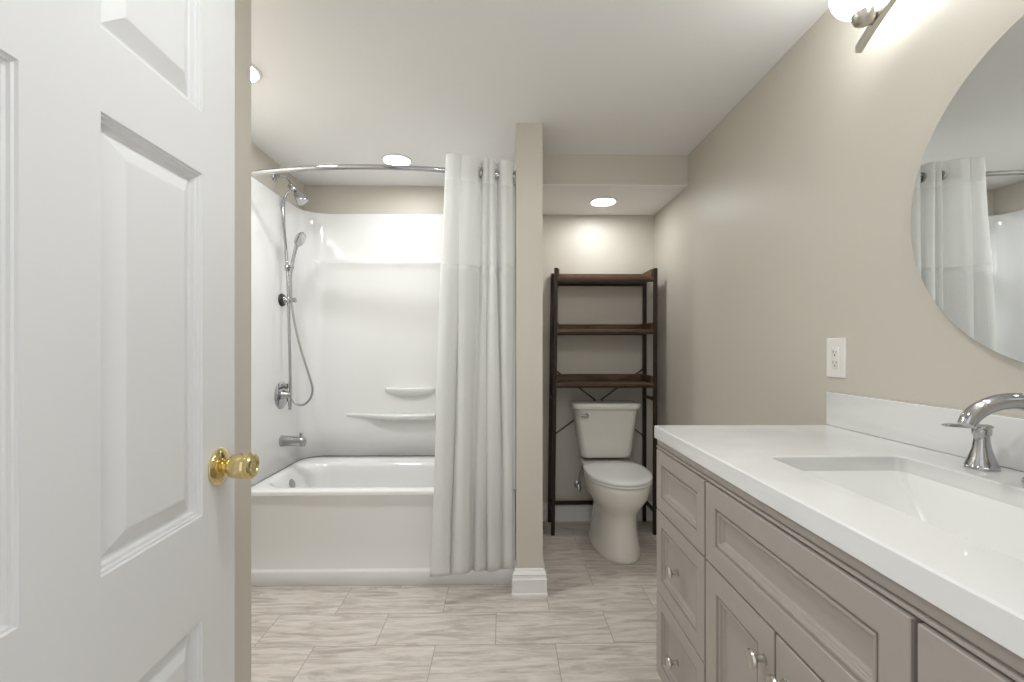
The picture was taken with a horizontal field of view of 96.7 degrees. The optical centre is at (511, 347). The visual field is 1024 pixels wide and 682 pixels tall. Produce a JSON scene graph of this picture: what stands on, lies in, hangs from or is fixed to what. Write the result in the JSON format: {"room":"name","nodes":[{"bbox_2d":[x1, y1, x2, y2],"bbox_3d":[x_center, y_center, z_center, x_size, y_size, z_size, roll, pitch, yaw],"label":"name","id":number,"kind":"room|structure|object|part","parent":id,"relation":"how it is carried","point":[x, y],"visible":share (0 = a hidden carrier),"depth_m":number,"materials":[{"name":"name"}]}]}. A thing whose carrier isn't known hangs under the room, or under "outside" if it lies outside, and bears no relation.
{"room":"bathroom","nodes":[
{"label":"bathroom","id":0,"kind":"room"},
{"bbox_2d":[235,0,250,681],"bbox_3d":[-1.092,0.056,0.683,0.759,2.288,1.145,0,0,-1],"label":"wall","id":1,"kind":"structure","parent":0,"point":[242,7],"depth_m":1.22,"materials":[{"name":"beige paint"}]},
{"bbox_2d":[0,0,259,681],"bbox_3d":[-0.609,0.173,0.577,0.177,2.030,0.822,0,0,-1],"label":"door","id":2,"kind":"structure","parent":1,"relation":"in","point":[120,466],"depth_m":0.67,"materials":[{"name":"white paint"}]},
{"bbox_3d":[-0.559,0.243,0.932,0.064,0.052,0.053,0,0,-1],"label":"knob","id":3,"kind":"part","parent":2,"relation":"part of","materials":[{"name":"gold metal"}]},
{"bbox_2d":[251,142,303,209],"bbox_3d":[-1.440,0.056,2.212,0.120,2.288,1.925,0,0,-1],"label":"wall","id":4,"kind":"structure","parent":0,"point":[259,159],"depth_m":2.62,"materials":[{"name":"beige paint"}]},
{"bbox_2d":[271,174,313,405],"bbox_3d":[-1.276,-0.340,2.666,0.225,1.370,0.098,0,0,-1],"label":"shower column","id":5,"kind":"structure","parent":4,"relation":"attached to","point":[300,198],"depth_m":2.67,"materials":[{"name":"silver metal"}]},
{"bbox_3d":[-1.335,-0.984,2.654,0.116,0.082,0.059,0,0,-10],"label":"shower arm","id":6,"kind":"part","parent":5,"relation":"part of","materials":[{"name":"silver metal"}]},
{"bbox_2d":[251,164,515,185],"bbox_3d":[-0.679,-0.840,2.198,1.400,0.072,0.176,0,0,-1],"label":"curtain rod","id":7,"kind":"object","parent":4,"relation":"attached to","point":[334,166],"visible":0.69,"depth_m":2.13,"materials":[{"name":"silver metal"}]},
{"bbox_3d":[-0.679,-0.840,2.185,1.400,0.025,0.151,0,0,-1],"label":"rod","id":8,"kind":"part","parent":7,"relation":"part of","materials":[{"name":"silver metal"}]},
{"bbox_2d":[304,185,443,213],"bbox_3d":[-0.741,0.056,3.127,1.550,2.288,0.120,0,0,-1],"label":"wall","id":9,"kind":"structure","parent":0,"point":[355,199],"depth_m":3.06,"materials":[{"name":"beige paint"}]},
{"bbox_2d":[251,521,661,681],"bbox_3d":[-0.170,1.230,1.193,2.682,0.060,4.191,0,0,-1],"label":"floor","id":10,"kind":"structure","parent":0,"point":[597,620],"depth_m":1.93,"materials":[{"name":"tile"}]},
{"bbox_2d":[251,456,514,586],"bbox_3d":[-0.687,0.962,2.675,1.393,0.476,0.774,0,0,-1],"label":"bathtub","id":11,"kind":"object","parent":10,"relation":"on","point":[320,520],"visible":0.65,"depth_m":2.30,"materials":[{"name":"white plastic"}]},
{"bbox_3d":[-1.291,0.807,2.667,0.026,0.068,0.068,0,0,-1],"label":"overflow plate","id":12,"kind":"part","parent":11,"relation":"part of","materials":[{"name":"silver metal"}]},
{"bbox_2d":[251,456,434,495],"bbox_3d":[-0.687,0.909,2.675,1.393,0.370,0.774,0,0,-1],"label":"basin","id":13,"kind":"object","parent":11,"relation":"in","point":[320,475],"depth_m":2.90,"materials":[{"name":"white plastic"}]},
{"bbox_2d":[251,171,515,489],"bbox_3d":[-0.688,-0.085,2.674,1.398,1.619,0.783,0,0,-1],"label":"tub surround","id":14,"kind":"object","parent":11,"relation":"on","point":[366,287],"visible":0.68,"depth_m":3.01,"materials":[{"name":"white plastic"}]},
{"bbox_2d":[274,381,292,409],"bbox_3d":[-1.327,0.283,2.676,0.068,0.169,0.166,0,0,-1],"label":"shower valve","id":15,"kind":"object","parent":14,"relation":"attached to","point":[282,395],"visible":0.98,"depth_m":2.66,"materials":[{"name":"silver metal"}]},
{"bbox_3d":[-1.332,0.229,2.676,0.033,0.032,0.032,0,0,-1],"label":"diverter knob","id":16,"kind":"part","parent":15,"relation":"part of","materials":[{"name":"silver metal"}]},
{"bbox_3d":[-1.321,0.309,2.676,0.056,0.116,0.060,0,0,-1],"label":"lever","id":17,"kind":"part","parent":15,"relation":"part of","materials":[{"name":"silver metal"}]},
{"bbox_2d":[279,433,305,446],"bbox_3d":[-1.289,0.544,2.677,0.143,0.081,0.062,0,0,-1],"label":"tub spout","id":18,"kind":"object","parent":14,"relation":"attached to","point":[300,440],"visible":1,"depth_m":2.65,"materials":[{"name":"grey metal"}]},
{"bbox_2d":[346,413,435,420],"bbox_3d":[-0.802,0.467,2.986,0.589,0.052,0.087,0,0,-1],"label":"shelf","id":19,"kind":"object","parent":14,"relation":"attached to","point":[349,416],"depth_m":2.98,"materials":[{"name":"white plastic"}]},
{"bbox_2d":[385,388,434,395],"bbox_3d":[-0.676,0.300,2.999,0.336,0.063,0.067,0,0,-1],"label":"soap shelf","id":20,"kind":"object","parent":14,"relation":"attached to","point":[388,391],"depth_m":2.99,"materials":[{"name":"white plastic"}]},
{"bbox_2d":[548,268,657,535],"bbox_3d":[0.588,0.347,3.021,0.682,1.706,0.243,0,0,-1],"label":"shelf","id":21,"kind":"object","parent":10,"relation":"on","point":[644,381],"visible":0.96,"depth_m":3.05,"materials":[{"name":"brown wood"}]},
{"bbox_3d":[0.267,0.347,3.125,0.045,1.706,0.023,0,0,-1],"label":"leg","id":22,"kind":"part","parent":21,"relation":"part of","materials":[{"name":"brown metal"}]},
{"bbox_3d":[0.271,0.347,2.905,0.045,1.706,0.023,0,0,-1],"label":"leg","id":23,"kind":"part","parent":21,"relation":"part of","materials":[{"name":"brown metal"}]},
{"bbox_3d":[0.586,1.069,3.131,0.635,0.026,0.016,0,0,-1],"label":"rail","id":24,"kind":"part","parent":21,"relation":"part of","materials":[{"name":"brown metal"}]},
{"bbox_3d":[0.594,0.253,3.021,0.627,0.014,0.240,0,0,-1],"label":"shelf rail","id":25,"kind":"part","parent":21,"relation":"part of","materials":[{"name":"brown metal"}]},
{"bbox_3d":[0.596,-0.090,3.021,0.622,0.014,0.240,0,0,-1],"label":"shelf rail","id":26,"kind":"part","parent":21,"relation":"part of","materials":[{"name":"brown wood"}]},
{"bbox_3d":[0.598,-0.427,3.021,0.618,0.014,0.240,0,0,-1],"label":"shelf rail","id":27,"kind":"part","parent":21,"relation":"part of","materials":[{"name":"brown wood"}]},
{"bbox_3d":[0.913,0.347,3.137,0.027,1.706,0.023,0,0,-1],"label":"leg","id":28,"kind":"part","parent":21,"relation":"part of","materials":[{"name":"brown metal"}]},
{"bbox_3d":[0.915,0.335,3.027,0.016,0.020,0.200,0,0,-1],"label":"rail","id":29,"kind":"part","parent":21,"relation":"part of","materials":[{"name":"brown metal"}]},
{"bbox_3d":[0.915,1.055,3.027,0.016,0.020,0.200,0,0,-1],"label":"rail","id":30,"kind":"part","parent":21,"relation":"part of","materials":[{"name":"brown metal"}]},
{"bbox_3d":[0.917,0.347,2.917,0.027,1.706,0.023,0,0,-1],"label":"leg","id":31,"kind":"part","parent":21,"relation":"part of","materials":[{"name":"brown metal"}]},
{"bbox_2d":[570,400,652,564],"bbox_3d":[0.618,0.780,2.781,0.444,0.840,0.698,0,0,-1],"label":"toilet","id":32,"kind":"object","parent":10,"relation":"on","point":[618,487],"visible":1,"depth_m":2.70,"materials":[{"name":"white ceramic"}]},
{"bbox_3d":[0.456,0.440,2.914,0.076,0.032,0.034,0,0,-1],"label":"flush lever","id":33,"kind":"part","parent":32,"relation":"part of","materials":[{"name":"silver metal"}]},
{"bbox_3d":[0.613,0.562,3.024,0.408,0.320,0.191,0,0,-1],"label":"tank","id":34,"kind":"part","parent":32,"relation":"part of","materials":[{"name":"white ceramic"}]},
{"bbox_3d":[0.613,0.381,3.018,0.444,0.041,0.224,0,0,-1],"label":"tank lid","id":35,"kind":"part","parent":32,"relation":"part of","materials":[{"name":"white ceramic"}]},
{"bbox_3d":[0.626,0.984,2.722,0.370,0.433,0.556,0,0,-1],"label":"bowl","id":36,"kind":"part","parent":32,"relation":"part of","materials":[{"name":"white ceramic"}]},
{"bbox_3d":[0.627,0.758,2.664,0.376,0.015,0.455,0,0,-1],"label":"seat","id":37,"kind":"part","parent":32,"relation":"part of","materials":[{"name":"white plastic"}]},
{"bbox_3d":[0.627,0.736,2.665,0.382,0.020,0.466,0,0,-1],"label":"lid","id":38,"kind":"part","parent":32,"relation":"part of","materials":[{"name":"white plastic"}]},
{"bbox_2d":[656,440,1023,681],"bbox_3d":[0.730,0.743,0.815,0.592,0.915,1.258,0,0,-1],"label":"vanity cabinet","id":39,"kind":"object","parent":10,"relation":"on","point":[746,592],"visible":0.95,"depth_m":0.81,"materials":[{"name":"beige paint"}]},
{"bbox_3d":[0.442,0.870,1.255,0.032,0.033,0.033,0,0,-1],"label":"knob","id":40,"kind":"part","parent":39,"relation":"part of","materials":[{"name":"silver metal"}]},
{"bbox_3d":[0.442,0.622,1.255,0.032,0.033,0.033,0,0,-1],"label":"knob","id":41,"kind":"part","parent":39,"relation":"part of","materials":[{"name":"silver metal"}]},
{"bbox_3d":[0.464,0.885,1.255,0.016,0.251,0.338,0,0,-1],"label":"drawer","id":42,"kind":"part","parent":39,"relation":"part of","materials":[{"name":"beige paint"}]},
{"bbox_3d":[0.464,0.629,1.255,0.016,0.250,0.338,0,0,-1],"label":"drawer","id":43,"kind":"part","parent":39,"relation":"part of","materials":[{"name":"beige paint"}]},
{"bbox_3d":[0.464,0.409,1.255,0.016,0.180,0.338,0,0,-1],"label":"drawer","id":44,"kind":"part","parent":39,"relation":"part of","materials":[{"name":"beige paint"}]},
{"bbox_3d":[0.469,0.757,0.941,0.016,0.506,0.272,0,0,-1],"label":"cabinet door","id":45,"kind":"part","parent":39,"relation":"part of","materials":[{"name":"beige paint"}]},
{"bbox_3d":[0.449,0.572,0.836,0.032,0.033,0.033,0,0,-1],"label":"knob","id":46,"kind":"part","parent":39,"relation":"part of","materials":[{"name":"silver metal"}]},
{"bbox_3d":[0.450,0.572,0.768,0.032,0.033,0.033,0,0,-1],"label":"knob","id":47,"kind":"part","parent":39,"relation":"part of","materials":[{"name":"silver metal"}]},
{"bbox_3d":[0.474,0.757,0.668,0.016,0.506,0.264,0,0,-1],"label":"cabinet door","id":48,"kind":"part","parent":39,"relation":"part of","materials":[{"name":"beige paint"}]},
{"bbox_3d":[0.472,0.409,0.807,0.016,0.180,0.542,0,0,-1],"label":"false drawer","id":49,"kind":"part","parent":39,"relation":"part of","materials":[{"name":"beige paint"}]},
{"bbox_2d":[654,392,1023,658],"bbox_3d":[0.743,0.213,0.807,0.567,0.142,1.267,0,0,-1],"label":"countertop","id":50,"kind":"structure","parent":39,"relation":"on","point":[980,586],"depth_m":0.87,"materials":[{"name":"white stone"}]},
{"bbox_2d":[804,471,1023,559],"bbox_3d":[0.735,0.351,0.775,0.347,0.145,0.552,0,0,-1],"label":"sink","id":51,"kind":"object","parent":50,"relation":"in","point":[998,526],"visible":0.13,"depth_m":0.92,"materials":[{"name":"white ceramic"}]},
{"bbox_2d":[941,393,1023,482],"bbox_3d":[0.890,0.163,0.806,0.194,0.165,0.284,0,0,-1],"label":"faucet","id":52,"kind":"object","parent":50,"relation":"on","point":[981,456],"visible":1,"depth_m":0.82,"materials":[{"name":"silver metal"}]},
{"bbox_3d":[0.925,0.161,0.924,0.088,0.011,0.022,0,0,3],"label":"lever","id":53,"kind":"part","parent":52,"relation":"part of","materials":[{"name":"silver metal"}]},
{"bbox_3d":[0.952,0.202,0.922,0.054,0.088,0.054,0,0,-1],"label":"handle","id":54,"kind":"part","parent":52,"relation":"part of","materials":[{"name":"silver metal"}]},
{"bbox_3d":[0.480,0.409,0.355,0.016,0.180,0.344,0,0,-1],"label":"drawer","id":55,"kind":"part","parent":39,"relation":"part of","materials":[{"name":"beige paint"}]},
{"bbox_2d":[430,153,513,576],"bbox_3d":[-0.181,0.087,2.181,0.422,1.991,0.076,0,0,-19],"label":"shower curtain","id":56,"kind":"object","parent":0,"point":[472,524],"visible":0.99,"depth_m":2.17,"materials":[{"name":"white fabric"}]},
{"bbox_3d":[-0.164,-0.588,2.195,0.362,0.395,0.070,0,0,-16],"label":"sheer panel","id":57,"kind":"part","parent":56,"relation":"part of","materials":[{"name":"white fabric"}]},
{"bbox_2d":[514,123,542,567],"bbox_3d":[0.075,0.056,2.735,0.128,2.288,1.055,0,0,-1],"label":"wall partition","id":58,"kind":"structure","parent":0,"point":[528,157],"depth_m":2.21,"materials":[{"name":"beige paint"}]},
{"bbox_2d":[511,558,547,596],"bbox_3d":[0.077,1.136,2.663,0.174,0.128,0.956,0,0,-1],"label":"baseboard","id":59,"kind":"structure","parent":58,"relation":"attached to","point":[526,582],"depth_m":2.19,"materials":[{"name":"white paint"}]},
{"bbox_2d":[251,0,828,185],"bbox_3d":[-0.178,-1.128,1.633,2.682,0.080,3.311,0,0,-1],"label":"ceiling","id":60,"kind":"structure","parent":0,"point":[342,81],"depth_m":1.81,"materials":[{"name":"white paint"}]},
{"bbox_2d":[251,64,261,82],"bbox_3d":[-1.078,-1.084,1.781,0.176,0.008,0.176,0,0,-1],"label":"recessed light","id":61,"kind":"object","parent":60,"relation":"in","point":[256,75],"visible":0.2,"depth_m":1.81,"materials":[{"name":"white paint"}]},
{"bbox_2d":[381,154,411,164],"bbox_3d":[-0.668,-1.084,2.644,0.176,0.008,0.176,0,0,-1],"label":"recessed light","id":62,"kind":"object","parent":60,"relation":"in","point":[389,159],"visible":0.77,"depth_m":2.62,"materials":[{"name":"white paint"}]},
{"bbox_2d":[543,215,653,501],"bbox_3d":[0.548,0.056,3.212,0.874,2.288,0.120,0,0,-1],"label":"wall","id":63,"kind":"structure","parent":0,"point":[572,244],"depth_m":3.15,"materials":[{"name":"beige paint"}]},
{"bbox_2d":[574,466,581,490],"bbox_3d":[0.458,0.847,3.105,0.058,0.253,0.090,0,0,-1],"label":"shutoff valve","id":64,"kind":"object","parent":63,"relation":"attached to","point":[577,483],"visible":0.78,"depth_m":3.08,"materials":[{"name":"grey metal"}]},
{"bbox_3d":[0.454,0.947,3.070,0.034,0.048,0.015,0,0,-1],"label":"valve handle","id":65,"kind":"part","parent":64,"relation":"part of","materials":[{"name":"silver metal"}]},
{"bbox_2d":[543,502,652,521],"bbox_3d":[0.574,1.136,3.143,0.824,0.128,0.017,0,0,-1],"label":"baseboard","id":66,"kind":"structure","parent":63,"relation":"attached to","point":[563,513],"depth_m":3.13,"materials":[{"name":"white paint"}]},
{"bbox_2d":[543,154,687,184],"bbox_3d":[0.564,-1.014,2.866,0.874,0.189,0.591,0,0,-1],"label":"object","id":67,"kind":"structure","parent":63,"relation":"attached to","point":[557,168],"depth_m":2.57,"materials":[{"name":"beige paint"}]},
{"bbox_2d":[543,184,687,214],"bbox_3d":[0.564,-0.922,2.861,0.853,0.014,0.580,0,0,-1],"label":"ceiling","id":68,"kind":"structure","parent":63,"relation":"attached to","point":[558,199],"depth_m":2.80,"materials":[{"name":"white paint"}]},
{"bbox_2d":[589,197,617,206],"bbox_3d":[0.573,-0.911,2.856,0.176,0.008,0.176,0,0,-1],"label":"recessed light","id":69,"kind":"object","parent":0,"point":[601,201],"visible":1,"depth_m":2.84,"materials":[{"name":"white paint"}]},
{"bbox_2d":[654,0,1023,448],"bbox_3d":[1.073,0.056,1.640,0.120,2.288,3.281,0,0,-1],"label":"wall","id":70,"kind":"structure","parent":0,"point":[789,232],"depth_m":1.49,"materials":[{"name":"beige paint"}]},
{"bbox_2d":[827,338,846,378],"bbox_3d":[1.013,0.034,1.423,0.008,0.124,0.080,0,0,-1],"label":"wall outlet","id":71,"kind":"object","parent":70,"relation":"attached to","point":[836,347],"visible":1,"depth_m":1.41,"materials":[{"name":"white plastic"}]},
{"bbox_2d":[831,347,838,368],"bbox_3d":[1.010,0.034,1.423,0.002,0.067,0.033,0,0,-1],"label":"receptacle","id":72,"kind":"object","parent":71,"relation":"attached to","point":[834,350],"depth_m":1.42,"materials":[{"name":"white plastic"}]},
{"bbox_2d":[829,0,896,52],"bbox_3d":[0.936,-0.935,0.812,0.184,0.265,0.874,0,0,-1],"label":"vanity light","id":73,"kind":"object","parent":70,"relation":"attached to","point":[861,13],"visible":1,"depth_m":1.17,"materials":[{"name":"white glass"}]},
{"bbox_3d":[0.904,-0.928,1.182,0.134,0.132,0.134,0,0,-1],"label":"lamp shade","id":74,"kind":"part","parent":73,"relation":"part of","materials":[{"name":"white glass"}]},
{"bbox_2d":[826,392,1023,471],"bbox_3d":[1.017,0.194,0.812,0.018,0.104,1.266,0,0,-1],"label":"backsplash","id":75,"kind":"structure","parent":70,"relation":"attached to","point":[915,424],"depth_m":1.11,"materials":[{"name":"white stone"}]},
{"bbox_2d":[911,15,1023,362],"bbox_3d":[1.018,-0.311,0.783,0.021,0.720,0.720,0,0,-1],"label":"round mirror","id":76,"kind":"object","parent":70,"relation":"attached to","point":[967,209],"visible":1,"depth_m":0.97,"materials":[{"name":"grey mirror"}]}
]}

